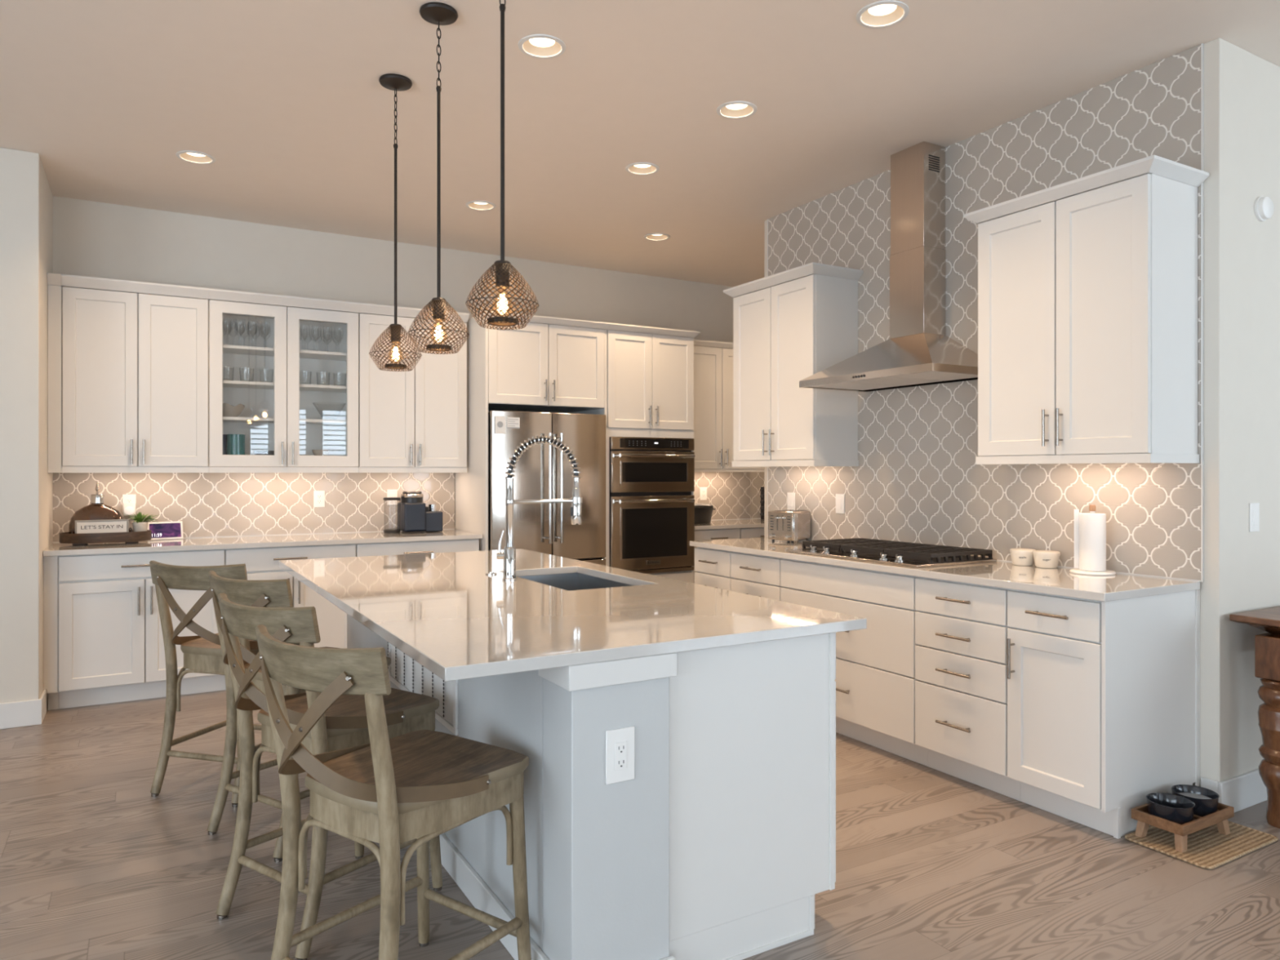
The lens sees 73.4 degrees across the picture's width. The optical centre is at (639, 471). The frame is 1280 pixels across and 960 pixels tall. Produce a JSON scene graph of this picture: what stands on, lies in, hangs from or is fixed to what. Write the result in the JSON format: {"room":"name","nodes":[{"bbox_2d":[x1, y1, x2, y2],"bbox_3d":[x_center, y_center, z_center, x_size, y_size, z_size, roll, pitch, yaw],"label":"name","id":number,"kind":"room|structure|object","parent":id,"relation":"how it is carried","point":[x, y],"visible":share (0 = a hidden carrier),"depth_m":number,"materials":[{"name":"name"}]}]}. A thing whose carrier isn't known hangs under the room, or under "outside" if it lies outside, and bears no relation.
{"room":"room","nodes":[
{"label":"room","id":0,"kind":"room"},
{"bbox_2d":[0,147,53,703],"bbox_3d":[-5.036,-0.179,4.098,3.644,3.062,0.945,0,0,-30],"label":"wall","id":1,"kind":"structure","parent":0,"point":[26,197],"depth_m":4.57,"materials":[{"name":"beige paint"}]},
{"bbox_2d":[0,688,46,728],"bbox_3d":[-4.804,1.284,3.831,3.538,0.135,0.280,0,0,-30],"label":"baseboard","id":2,"kind":"structure","parent":1,"relation":"attached to","point":[32,712],"depth_m":4.56,"materials":[{"name":"white paint"}]},
{"bbox_2d":[47,272,62,472],"bbox_3d":[-3.505,-0.575,5.159,0.067,1.160,0.387,0,0,-30],"label":"strip","id":3,"kind":"object","parent":1,"relation":"attached to","point":[54,280],"visible":0.82,"depth_m":5.03,"materials":[{"name":"white paint"}]},
{"bbox_2d":[53,195,755,538],"bbox_3d":[-1.118,-0.179,6.849,5.896,3.062,0.120,0,0,-30],"label":"wall","id":4,"kind":"structure","parent":0,"point":[95,239],"depth_m":6.16,"materials":[{"name":"beige paint"}]},
{"bbox_2d":[61,274,208,472],"bbox_3d":[-3.141,-0.575,5.371,0.774,1.160,0.387,0,0,-30],"label":"upper cabinet","id":5,"kind":"object","parent":4,"relation":"attached to","point":[135,354],"visible":1,"depth_m":5.23,"materials":[{"name":"white paint"}]},
{"bbox_2d":[53,472,454,542],"bbox_3d":[-2.531,0.175,5.955,2.553,0.526,0.008,0,0,-30],"label":"wall tile","id":6,"kind":"structure","parent":4,"relation":"attached to","point":[206,504],"depth_m":5.87,"materials":[{"name":"beige tile"}]},
{"bbox_2d":[122,493,135,512],"bbox_3d":[-3.279,0.202,5.511,0.074,0.117,0.009,0,0,-30],"label":"wall outlet","id":7,"kind":"object","parent":6,"relation":"attached to","point":[126,498],"visible":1,"depth_m":5.51,"materials":[{"name":"white plastic"}]},
{"bbox_2d":[123,502,135,515],"bbox_3d":[-3.268,0.236,5.491,0.068,0.085,0.035,0,0,-30],"label":"night light","id":8,"kind":"object","parent":7,"relation":"attached to","point":[129,508],"visible":0.94,"depth_m":5.48,"materials":[{"name":"white plastic"}]},
{"bbox_2d":[313,490,324,506],"bbox_3d":[-2.277,0.191,6.093,0.074,0.117,0.009,0,0,-30],"label":"wall outlet","id":9,"kind":"object","parent":6,"relation":"attached to","point":[318,495],"visible":1,"depth_m":6.09,"materials":[{"name":"white plastic"}]},
{"bbox_2d":[386,488,397,505],"bbox_3d":[-1.833,0.187,6.350,0.074,0.117,0.010,0,0,-30],"label":"light switch","id":10,"kind":"object","parent":6,"relation":"attached to","point":[392,492],"visible":0.88,"depth_m":6.35,"materials":[{"name":"white plastic"}]},
{"bbox_2d":[208,288,360,472],"bbox_3d":[-2.406,-0.575,5.797,0.924,1.160,0.387,0,0,-30],"label":"upper cabinet","id":11,"kind":"object","parent":4,"relation":"attached to","point":[281,416],"visible":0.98,"depth_m":5.82,"materials":[{"name":"white paint"}]},
{"bbox_2d":[222,403,244,417],"bbox_3d":[-2.689,-0.400,5.608,0.196,0.088,0.196,0,0,-30],"label":"bowl","id":12,"kind":"object","parent":11,"relation":"on","point":[230,411],"visible":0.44,"depth_m":5.56,"materials":[{"name":"grey ceramic"}]},
{"bbox_2d":[226,434,244,454],"bbox_3d":[-2.650,-0.173,5.630,0.110,0.145,0.110,0,0,-30],"label":"vase","id":13,"kind":"object","parent":11,"relation":"in","point":[235,442],"visible":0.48,"depth_m":5.58,"materials":[{"name":"ceramic"}]},
{"bbox_2d":[253,450,274,455],"bbox_3d":[-2.480,-0.120,5.706,0.160,0.040,0.160,0,0,-30],"label":"dish","id":14,"kind":"object","parent":11,"relation":"in","point":[255,452],"visible":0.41,"depth_m":5.64,"materials":[{"name":"white ceramic"}]},
{"bbox_2d":[222,344,346,360],"bbox_3d":[-2.425,-0.808,5.830,0.886,0.019,0.294,0,0,-30],"label":"shelf","id":15,"kind":"object","parent":11,"relation":"attached to","point":[228,351],"depth_m":5.82,"materials":[{"name":"white paint"}]},
{"bbox_2d":[222,380,346,392],"bbox_3d":[-2.425,-0.581,5.830,0.886,0.019,0.294,0,0,-30],"label":"shelf","id":16,"kind":"object","parent":11,"relation":"attached to","point":[228,385],"depth_m":5.82,"materials":[{"name":"white paint"}]},
{"bbox_2d":[222,416,346,425],"bbox_3d":[-2.425,-0.346,5.830,0.886,0.019,0.294,0,0,-30],"label":"shelf","id":17,"kind":"object","parent":11,"relation":"attached to","point":[238,420],"depth_m":5.84,"materials":[{"name":"white paint"}]},
{"bbox_2d":[358,302,469,472],"bbox_3d":[-1.673,-0.575,6.223,0.770,1.160,0.387,0,0,-30],"label":"upper cabinet","id":18,"kind":"object","parent":4,"relation":"attached to","point":[415,420],"visible":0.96,"depth_m":6.08,"materials":[{"name":"white paint"}]},
{"bbox_2d":[693,338,764,471],"bbox_3d":[0.637,-0.561,7.566,0.951,1.122,0.383,0,0,-30],"label":"upper cabinet","id":19,"kind":"object","parent":4,"relation":"attached to","point":[713,430],"visible":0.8,"depth_m":7.39,"materials":[{"name":"white paint"}]},
{"bbox_2d":[693,471,764,519],"bbox_3d":[0.742,0.175,7.855,1.426,0.526,0.008,0,0,-30],"label":"tile","id":20,"kind":"structure","parent":4,"relation":"attached to","point":[732,495],"depth_m":7.91,"materials":[{"name":"beige tile"}]},
{"bbox_2d":[699,487,706,500],"bbox_3d":[0.573,0.195,7.747,0.074,0.117,0.009,0,0,-30],"label":"wall outlet","id":21,"kind":"object","parent":20,"relation":"attached to","point":[703,491],"visible":1,"depth_m":7.74,"materials":[{"name":"white plastic"}]},
{"bbox_2d":[455,311,609,565],"bbox_3d":[-0.824,0.113,6.532,0.964,2.476,0.705,0,0,-30],"label":"tall cabinet","id":22,"kind":"object","parent":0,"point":[550,364],"visible":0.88,"depth_m":6.25,"materials":[{"name":"white paint"}]},
{"bbox_2d":[0,0,1279,286],"bbox_3d":[0.519,-1.710,2.094,11.400,0.001,10.100,0,0,-30],"label":"ceiling","id":23,"kind":"structure","parent":0,"point":[290,104],"depth_m":3.93,"materials":[{"name":"paint"}]},
{"bbox_2d":[175,150,215,164],"bbox_3d":[-2.411,-1.720,4.661,0.192,0.032,0.192,0,0,-30],"label":"recessed light","id":24,"kind":"object","parent":23,"relation":"in","point":[194,157],"visible":0.88,"depth_m":4.70,"materials":[{"name":"white paint"}]},
{"bbox_2d":[368,73,422,371],"bbox_3d":[-1.068,-1.078,3.751,0.223,1.262,0.223,0,0,20],"label":"pendant light","id":25,"kind":"object","parent":23,"relation":"hanging from","point":[393,82],"visible":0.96,"depth_m":3.74,"materials":[{"name":"brown metal"}]},
{"bbox_2d":[389,324,401,343],"bbox_3d":[-1.068,-0.605,3.751,0.052,0.082,0.052,0,0,20],"label":"socket","id":26,"kind":"object","parent":25,"relation":"attached to","point":[397,327],"depth_m":3.73,"materials":[{"name":"brown metal"}]},
{"bbox_2d":[408,2,469,354],"bbox_3d":[-0.748,-1.078,3.190,0.223,1.262,0.223,0,0,43],"label":"pendant light","id":27,"kind":"object","parent":23,"relation":"hanging from","point":[435,13],"visible":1,"depth_m":3.18,"materials":[{"name":"brown metal"}]},
{"bbox_2d":[431,297,445,320],"bbox_3d":[-0.748,-0.605,3.190,0.052,0.082,0.052,0,0,43],"label":"socket","id":28,"kind":"object","parent":27,"relation":"attached to","point":[437,301],"depth_m":3.17,"materials":[{"name":"brown metal"}]},
{"bbox_2d":[465,200,496,210],"bbox_3d":[-1.020,-1.720,5.504,0.192,0.032,0.192,0,0,-30],"label":"recessed light","id":29,"kind":"object","parent":23,"relation":"in","point":[475,205],"visible":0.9,"depth_m":5.54,"materials":[{"name":"white paint"}]},
{"bbox_2d":[465,0,538,329],"bbox_3d":[-0.421,-1.078,2.632,0.223,1.262,0.223,0,0,-30],"label":"pendant light","id":30,"kind":"object","parent":23,"relation":"hanging from","point":[502,269],"visible":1,"depth_m":2.63,"materials":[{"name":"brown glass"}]},
{"bbox_2d":[493,260,511,288],"bbox_3d":[-0.421,-0.605,2.632,0.052,0.082,0.052,0,0,-30],"label":"socket","id":31,"kind":"object","parent":30,"relation":"attached to","point":[498,264],"depth_m":2.61,"materials":[{"name":"brown metal"}]},
{"bbox_2d":[518,34,565,58],"bbox_3d":[-0.393,-1.720,3.448,0.192,0.032,0.192,0,0,-30],"label":"recessed light","id":32,"kind":"object","parent":23,"relation":"in","point":[536,46],"visible":0.96,"depth_m":3.47,"materials":[{"name":"white paint"}]},
{"bbox_2d":[625,162,659,174],"bbox_3d":[0.014,-1.720,4.834,0.192,0.032,0.192,0,0,-30],"label":"recessed light","id":33,"kind":"object","parent":23,"relation":"in","point":[637,168],"visible":0.84,"depth_m":4.87,"materials":[{"name":"white paint"}]},
{"bbox_2d":[644,232,670,240],"bbox_3d":[0.125,-1.720,6.237,0.192,0.032,0.192,0,0,-30],"label":"recessed light","id":34,"kind":"object","parent":23,"relation":"in","point":[653,237],"visible":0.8,"depth_m":6.28,"materials":[{"name":"white paint"}]},
{"bbox_2d":[715,101,757,119],"bbox_3d":[0.456,-1.720,4.052,0.192,0.032,0.192,0,0,-30],"label":"recessed light","id":35,"kind":"object","parent":23,"relation":"in","point":[733,109],"visible":0.88,"depth_m":4.08,"materials":[{"name":"white paint"}]},
{"bbox_2d":[855,0,909,28],"bbox_3d":[0.905,-1.720,3.206,0.192,0.032,0.192,0,0,-30],"label":"recessed light","id":36,"kind":"object","parent":23,"relation":"in","point":[886,13],"visible":0.98,"depth_m":3.23,"materials":[{"name":"white paint"}]},
{"bbox_2d":[0,689,1279,959],"bbox_3d":[0.519,1.382,2.094,11.400,0.060,10.100,0,0,-30],"label":"floor","id":37,"kind":"structure","parent":0,"point":[931,864],"depth_m":2.85,"materials":[{"name":"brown wood"}]},
{"bbox_2d":[43,555,58,710],"bbox_3d":[-3.442,0.911,5.050,0.067,0.880,0.538,0,0,-30],"label":"strip","id":38,"kind":"object","parent":37,"relation":"on","point":[50,562],"visible":0.64,"depth_m":4.82,"materials":[{"name":"white paint"}]},
{"bbox_2d":[57,549,225,709],"bbox_3d":[-3.043,0.911,5.277,0.848,0.880,0.628,0,0,-30],"label":"base cabinet","id":39,"kind":"object","parent":37,"relation":"on","point":[111,644],"visible":0.77,"depth_m":4.98,"materials":[{"name":"white paint"}]},
{"bbox_2d":[149,560,299,807],"bbox_3d":[-1.769,0.862,3.747,0.476,0.980,0.572,0,0,16],"label":"counter stool","id":40,"kind":"object","parent":37,"relation":"on","point":[202,653],"visible":0.45,"depth_m":3.59,"materials":[{"name":"brown wood"}]},
{"bbox_2d":[224,543,355,689],"bbox_3d":[-2.339,0.911,5.685,0.778,0.880,0.628,0,0,-30],"label":"base cabinet","id":41,"kind":"object","parent":37,"relation":"on","point":[261,563],"visible":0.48,"depth_m":5.48,"materials":[{"name":"white paint"}]},
{"bbox_2d":[206,570,391,862],"bbox_3d":[-1.306,0.862,3.286,0.476,0.980,0.572,0,0,33],"label":"counter stool","id":42,"kind":"object","parent":37,"relation":"on","point":[266,593],"visible":0.26,"depth_m":3.11,"materials":[{"name":"brown wood"}]},
{"bbox_2d":[215,593,442,959],"bbox_3d":[-0.973,0.862,2.674,0.476,0.980,0.572,0,0,35],"label":"counter stool","id":43,"kind":"object","parent":37,"relation":"on","point":[344,725],"visible":0.61,"depth_m":2.56,"materials":[{"name":"brown wood"}]},
{"bbox_2d":[254,625,531,959],"bbox_3d":[-0.612,0.862,2.121,0.476,0.980,0.572,0,0,36],"label":"counter stool","id":44,"kind":"object","parent":37,"relation":"on","point":[422,785],"visible":1,"depth_m":2.04,"materials":[{"name":"brown wood"}]},
{"bbox_2d":[355,538,479,556],"bbox_3d":[-1.637,0.911,6.093,0.842,0.880,0.628,0,0,-30],"label":"base cabinet","id":45,"kind":"object","parent":37,"relation":"on","point":[469,544],"visible":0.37,"depth_m":5.84,"materials":[{"name":"white paint"}]},
{"bbox_2d":[43,528,482,556],"bbox_3d":[-2.368,0.454,5.677,2.552,0.031,0.626,0,0,-30],"label":"countertop","id":46,"kind":"structure","parent":45,"relation":"on","point":[304,540],"depth_m":5.46,"materials":[{"name":"white stone"}]},
{"bbox_2d":[59,529,151,545],"bbox_3d":[-3.272,0.401,5.264,0.480,0.072,0.276,0,0,-30],"label":"tray","id":47,"kind":"object","parent":46,"relation":"on","point":[134,537],"visible":0.89,"depth_m":5.15,"materials":[{"name":"brown wood"}]},
{"bbox_2d":[68,481,124,526],"bbox_3d":[-3.334,0.220,5.275,0.296,0.322,0.142,0,0,-30],"label":"glass dome","id":48,"kind":"object","parent":47,"relation":"on","point":[97,499],"visible":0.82,"depth_m":5.25,"materials":[{"name":"clear glass"}]},
{"bbox_2d":[71,519,132,533],"bbox_3d":[-3.264,0.335,5.209,0.314,0.089,0.026,0,0,-33],"label":"sign","id":49,"kind":"object","parent":47,"relation":"on","point":[113,526],"visible":0.96,"depth_m":5.21,"materials":[{"name":"white wood"}]},
{"bbox_2d":[128,511,160,531],"bbox_3d":[-3.104,0.314,5.373,0.190,0.134,0.131,0,0,-30],"label":"potted plant","id":50,"kind":"object","parent":47,"relation":"on","point":[138,525],"visible":0.88,"depth_m":5.34,"materials":[{"name":"green plant"}]},
{"bbox_2d":[146,520,183,540],"bbox_3d":[-3.081,0.380,5.564,0.206,0.116,0.068,0,0,-40],"label":"smart display","id":51,"kind":"object","parent":46,"relation":"on","point":[159,530],"visible":0.98,"depth_m":5.55,"materials":[{"name":"purple glass"}]},
{"bbox_2d":[382,491,442,533],"bbox_3d":[-1.647,0.288,6.228,0.415,0.298,0.253,0,0,-30],"label":"coffee maker","id":52,"kind":"object","parent":46,"relation":"on","point":[413,516],"visible":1,"depth_m":6.17,"materials":[{"name":"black plastic"}]},
{"bbox_2d":[488,410,605,565],"bbox_3d":[-0.798,0.461,6.484,0.902,1.781,0.773,0,0,-30],"label":"refrigerator","id":53,"kind":"object","parent":37,"relation":"on","point":[543,472],"visible":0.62,"depth_m":6.19,"materials":[{"name":"silver metal"}]},
{"bbox_2d":[507,418,519,428],"bbox_3d":[-0.893,-0.341,6.065,0.093,0.065,0.001,0,0,-30],"label":"print","id":54,"kind":"object","parent":53,"relation":"attached to","point":[512,423],"depth_m":6.07},
{"bbox_2d":[346,613,835,959],"bbox_3d":[-0.459,0.910,3.451,0.888,0.881,2.670,0,0,-30],"label":"kitchen island","id":55,"kind":"object","parent":37,"relation":"on","point":[720,844],"visible":0.71,"depth_m":2.32,"materials":[{"name":"grey paint"}]},
{"bbox_2d":[387,641,457,735],"bbox_3d":[-0.833,0.777,3.230,0.011,0.190,0.903,0,0,-30],"label":"beadboard panel","id":56,"kind":"object","parent":55,"relation":"attached to","point":[407,674],"visible":0.7,"depth_m":3.15,"materials":[{"name":"white wood"}]},
{"bbox_2d":[279,548,866,681],"bbox_3d":[-0.554,0.454,3.408,1.289,0.031,2.691,0,0,-30],"label":"island countertop","id":57,"kind":"structure","parent":55,"relation":"on","point":[457,620],"depth_m":2.65,"materials":[{"name":"white stone"}]},
{"bbox_2d":[496,434,582,580],"bbox_3d":[-0.410,0.141,3.549,0.378,0.593,0.066,0,0,-28],"label":"kitchen faucet","id":58,"kind":"object","parent":57,"relation":"on","point":[508,555],"visible":1,"depth_m":3.49,"materials":[{"name":"silver metal"}]},
{"bbox_2d":[517,573,632,591],"bbox_3d":[-0.278,0.556,3.580,0.430,0.172,0.768,0,0,-30],"label":"sink","id":59,"kind":"object","parent":57,"relation":"in","point":[568,581],"visible":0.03,"depth_m":3.94,"materials":[{"name":"metal"}]},
{"bbox_2d":[605,726,634,784],"bbox_3d":[-0.049,0.712,2.157,0.082,0.134,0.009,0,0,-30],"label":"wall outlet","id":60,"kind":"object","parent":55,"relation":"attached to","point":[620,743],"visible":1,"depth_m":2.15,"materials":[{"name":"white plastic"}]},
{"bbox_2d":[614,741,626,769],"bbox_3d":[-0.048,0.712,2.155,0.034,0.068,0.002,0,0,-30],"label":"receptacle","id":61,"kind":"object","parent":60,"relation":"attached to","point":[620,747],"depth_m":2.15,"materials":[{"name":"white plastic"}]},
{"bbox_2d":[606,322,700,583],"bbox_3d":[-0.050,0.113,6.981,0.822,2.476,0.705,0,0,-30],"label":"tall cabinet","id":62,"kind":"object","parent":37,"relation":"on","point":[650,370],"visible":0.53,"depth_m":6.69,"materials":[{"name":"white paint"}]},
{"bbox_2d":[608,436,694,573],"bbox_3d":[-0.026,0.262,6.921,0.748,1.057,0.686,0,0,-30],"label":"double oven","id":63,"kind":"object","parent":62,"relation":"in","point":[651,480],"visible":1,"depth_m":6.66,"materials":[{"name":"silver metal"}]},
{"bbox_2d":[694,546,733,591],"bbox_3d":[0.689,0.911,5.422,0.653,0.880,0.387,0,0,-30],"label":"base cabinet","id":64,"kind":"object","parent":37,"relation":"on","point":[712,566],"visible":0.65,"depth_m":5.26,"materials":[{"name":"white paint"}]},
{"bbox_2d":[693,528,740,583],"bbox_3d":[0.500,0.911,7.333,0.479,0.880,0.628,0,0,-30],"label":"base cabinet","id":65,"kind":"object","parent":37,"relation":"on","point":[730,533],"visible":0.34,"depth_m":7.09,"materials":[{"name":"white paint"}]},
{"bbox_2d":[694,518,764,529],"bbox_3d":[0.796,0.454,7.514,1.178,0.031,0.626,0,0,-30],"label":"countertop","id":66,"kind":"structure","parent":65,"relation":"on","point":[757,522],"depth_m":7.26,"materials":[{"name":"white stone"}]},
{"bbox_2d":[694,503,715,524],"bbox_3d":[0.494,0.352,7.352,0.337,0.170,0.248,0,0,-30],"label":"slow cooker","id":67,"kind":"object","parent":66,"relation":"on","point":[703,512],"visible":0.65,"depth_m":7.25,"materials":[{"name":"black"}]},
{"bbox_2d":[760,486,764,519],"bbox_3d":[1.158,0.287,7.905,0.129,0.300,0.090,0,0,-30],"label":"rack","id":68,"kind":"object","parent":66,"relation":"on","point":[762,490],"visible":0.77,"depth_m":7.88,"materials":[{"name":"black metal"}]},
{"bbox_2d":[738,527,764,538],"bbox_3d":[0.943,0.911,7.591,0.545,0.880,0.628,0,0,-30],"label":"base cabinet","id":69,"kind":"object","parent":37,"relation":"on","point":[750,532],"visible":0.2,"depth_m":7.28,"materials":[{"name":"white paint"}]},
{"bbox_2d":[730,551,782,600],"bbox_3d":[0.902,0.911,5.056,0.653,0.880,0.458,0,0,-30],"label":"base cabinet","id":70,"kind":"object","parent":37,"relation":"on","point":[759,575],"visible":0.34,"depth_m":4.89,"materials":[{"name":"white paint"}]},
{"bbox_2d":[813,632,835,928],"bbox_3d":[0.133,0.911,2.816,0.638,0.880,0.863,0,0,-30],"label":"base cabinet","id":71,"kind":"object","parent":37,"relation":"on","point":[835,633],"visible":0.06,"depth_m":2.58,"materials":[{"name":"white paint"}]},
{"bbox_2d":[780,558,928,766],"bbox_3d":[1.255,0.911,4.447,0.653,0.880,0.947,0,0,-30],"label":"base cabinet","id":72,"kind":"object","parent":37,"relation":"on","point":[875,680],"visible":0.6,"depth_m":4.13,"materials":[{"name":"white paint"}]},
{"bbox_2d":[915,576,1020,800],"bbox_3d":[1.613,0.911,3.830,0.653,0.880,0.478,0,0,-30],"label":"base cabinet","id":73,"kind":"object","parent":37,"relation":"on","point":[961,628],"visible":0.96,"depth_m":3.67,"materials":[{"name":"white paint"}]},
{"bbox_2d":[1007,589,1113,835],"bbox_3d":[1.833,0.911,3.452,0.653,0.880,0.394,0,0,-30],"label":"base cabinet","id":74,"kind":"object","parent":37,"relation":"on","point":[1054,642],"visible":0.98,"depth_m":3.30,"materials":[{"name":"white paint"}]},
{"bbox_2d":[689,537,1199,601],"bbox_3d":[1.275,0.454,4.438,0.643,0.031,2.720,0,0,-30],"label":"countertop","id":75,"kind":"structure","parent":74,"relation":"on","point":[1060,581],"depth_m":3.65,"materials":[{"name":"white stone"}]},
{"bbox_2d":[768,509,810,542],"bbox_3d":[0.942,0.339,5.389,0.222,0.196,0.204,0,0,-43],"label":"toaster","id":76,"kind":"object","parent":75,"relation":"on","point":[790,525],"visible":0.98,"depth_m":5.33,"materials":[{"name":"silver metal"}]},
{"bbox_2d":[786,537,996,568],"bbox_3d":[1.271,0.409,4.449,0.555,0.056,0.925,0,0,-30],"label":"gas cooktop","id":77,"kind":"object","parent":75,"relation":"in","point":[917,555],"visible":1,"depth_m":4.26,"materials":[{"name":"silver metal"}]},
{"bbox_2d":[1009,548,1035,565],"bbox_3d":[1.803,0.399,4.041,0.115,0.076,0.115,0,0,-30],"label":"bowl","id":78,"kind":"object","parent":75,"relation":"on","point":[1020,557],"visible":0.99,"depth_m":4.00,"materials":[{"name":"beige ceramic"}]},
{"bbox_2d":[1032,550,1060,568],"bbox_3d":[1.864,0.399,3.936,0.115,0.076,0.115,0,0,-30],"label":"bowl","id":79,"kind":"object","parent":75,"relation":"on","point":[1042,558],"visible":1,"depth_m":3.90,"materials":[{"name":"beige ceramic"}]},
{"bbox_2d":[1069,504,1115,575],"bbox_3d":[1.957,0.289,3.712,0.178,0.296,0.178,0,0,-30],"label":"paper towel holder","id":80,"kind":"object","parent":75,"relation":"on","point":[1091,507],"visible":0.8,"depth_m":3.67,"materials":[{"name":"white plastic"}]},
{"bbox_2d":[1074,509,1106,571],"bbox_3d":[1.956,0.293,3.713,0.104,0.262,0.105,0,0,-30],"label":"paper towel roll","id":81,"kind":"object","parent":80,"relation":"on","point":[1090,529],"visible":1,"depth_m":3.67,"materials":[{"name":"white paper"}]},
{"bbox_2d":[1101,589,1199,839],"bbox_3d":[1.964,0.911,3.287,0.630,0.880,0.021,0,0,-30],"label":"end panel","id":82,"kind":"object","parent":37,"relation":"on","point":[1150,645],"visible":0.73,"depth_m":3.26,"materials":[{"name":"white paint"}]},
{"bbox_2d":[1124,820,1277,869],"bbox_3d":[2.063,1.346,3.158,0.492,0.011,0.302,0,0,-30],"label":"woven mat","id":83,"kind":"object","parent":37,"relation":"on","point":[1207,848],"visible":0.78,"depth_m":3.10,"materials":[{"name":"beige wicker"}]},
{"bbox_2d":[1131,802,1234,853],"bbox_3d":[2.012,1.294,3.183,0.346,0.098,0.184,0,0,-30],"label":"stand","id":84,"kind":"object","parent":83,"relation":"on","point":[1224,812],"visible":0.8,"depth_m":3.12,"materials":[{"name":"brown wood"}]},
{"bbox_2d":[1146,792,1195,824],"bbox_3d":[1.940,1.235,3.140,0.153,0.068,0.153,0,0,-30],"label":"pet bowl","id":85,"kind":"object","parent":84,"relation":"on","point":[1177,809],"visible":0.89,"depth_m":3.12,"materials":[{"name":"black ceramic"}]},
{"bbox_2d":[1170,784,1219,817],"bbox_3d":[2.084,1.235,3.224,0.153,0.068,0.153,0,0,-30],"label":"pet bowl","id":86,"kind":"object","parent":84,"relation":"on","point":[1206,801],"visible":0.77,"depth_m":3.22,"materials":[{"name":"black ceramic"}]},
{"bbox_2d":[1229,606,1279,828],"bbox_3d":[3.272,0.954,2.768,1.060,0.794,2.002,0,0,-30],"label":"dining table","id":87,"kind":"object","parent":37,"relation":"on","point":[1267,646],"visible":1,"depth_m":3.27,"materials":[{"name":"brown wood"}]},
{"bbox_2d":[764,37,1279,786],"bbox_3d":[3.056,-0.179,5.477,3.454,3.062,2.855,0,0,-30],"label":"wall","id":88,"kind":"structure","parent":0,"point":[1242,88],"depth_m":3.45,"materials":[{"name":"beige paint"}]},
{"bbox_2d":[53,518,1200,582],"bbox_3d":[-0.029,0.435,4.756,5.675,0.005,4.579,0,0,-30],"label":"trim","id":89,"kind":"structure","parent":88,"relation":"attached to","point":[738,518],"depth_m":5.71,"materials":[{"name":"white paint"}]},
{"bbox_2d":[723,262,863,466],"bbox_3d":[0.924,-0.607,5.299,0.390,1.147,0.862,0,0,-30],"label":"upper cabinet","id":90,"kind":"object","parent":88,"relation":"attached to","point":[791,326],"visible":0.99,"depth_m":5.05,"materials":[{"name":"white paint"}]},
{"bbox_2d":[799,141,977,391],"bbox_3d":[1.331,-1.088,4.486,0.504,1.240,0.927,0,0,-30],"label":"range hood","id":91,"kind":"object","parent":88,"relation":"attached to","point":[918,351],"visible":0.98,"depth_m":4.48,"materials":[{"name":"silver metal"}]},
{"bbox_2d":[928,154,939,172],"bbox_3d":[1.532,-1.607,4.471,0.080,0.078,0.001,0,0,-30],"label":"vent","id":92,"kind":"object","parent":91,"relation":"attached to","point":[934,159],"depth_m":4.47,"materials":[{"name":"silver metal"}]},
{"bbox_2d":[768,44,1200,580],"bbox_3d":[1.555,-0.636,4.613,0.008,2.146,2.741,0,0,-30],"label":"wall tile","id":93,"kind":"structure","parent":88,"relation":"attached to","point":[917,478],"depth_m":4.31,"materials":[{"name":"grey tile"}]},
{"bbox_2d":[786,492,795,510],"bbox_3d":[0.982,0.192,5.583,0.010,0.117,0.074,0,0,-30],"label":"light switch","id":94,"kind":"object","parent":93,"relation":"attached to","point":[790,495],"visible":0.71,"depth_m":5.58,"materials":[{"name":"white plastic"}]},
{"bbox_2d":[835,493,844,513],"bbox_3d":[1.209,0.192,5.192,0.010,0.117,0.074,0,0,-30],"label":"light switch","id":95,"kind":"object","parent":93,"relation":"attached to","point":[840,498],"visible":1,"depth_m":5.18,"materials":[{"name":"white plastic"}]},
{"bbox_2d":[767,43,1204,582],"bbox_3d":[1.554,-0.636,4.612,0.010,2.146,2.753,0,0,-30],"label":"trim","id":96,"kind":"structure","parent":88,"relation":"attached to","point":[1202,44],"depth_m":3.42,"materials":[{"name":"white paint"}]},
{"bbox_2d":[963,155,1208,464],"bbox_3d":[1.870,-0.610,3.673,0.387,1.149,0.861,0,0,-30],"label":"upper cabinet","id":97,"kind":"object","parent":88,"relation":"attached to","point":[1087,286],"visible":1,"depth_m":3.46,"materials":[{"name":"white paint"}]},
{"bbox_2d":[1200,768,1267,812],"bbox_3d":[3.703,1.284,4.230,3.348,0.135,0.078,0,0,-30],"label":"baseboard","id":98,"kind":"structure","parent":88,"relation":"attached to","point":[1247,789],"depth_m":3.43,"materials":[{"name":"white paint"}]},
{"bbox_2d":[1248,502,1259,532],"bbox_3d":[2.509,0.185,3.503,0.074,0.117,0.010,0,0,-30],"label":"light switch","id":99,"kind":"object","parent":88,"relation":"attached to","point":[1254,508],"visible":1,"depth_m":3.50,"materials":[{"name":"white plastic"}]},
{"bbox_2d":[1254,196,1274,221],"bbox_3d":[2.564,-1.082,3.521,0.100,0.100,0.034,0,0,-30],"label":"wall sensor","id":100,"kind":"object","parent":88,"relation":"attached to","point":[1264,206],"visible":1,"depth_m":3.50,"materials":[{"name":"white plastic"}]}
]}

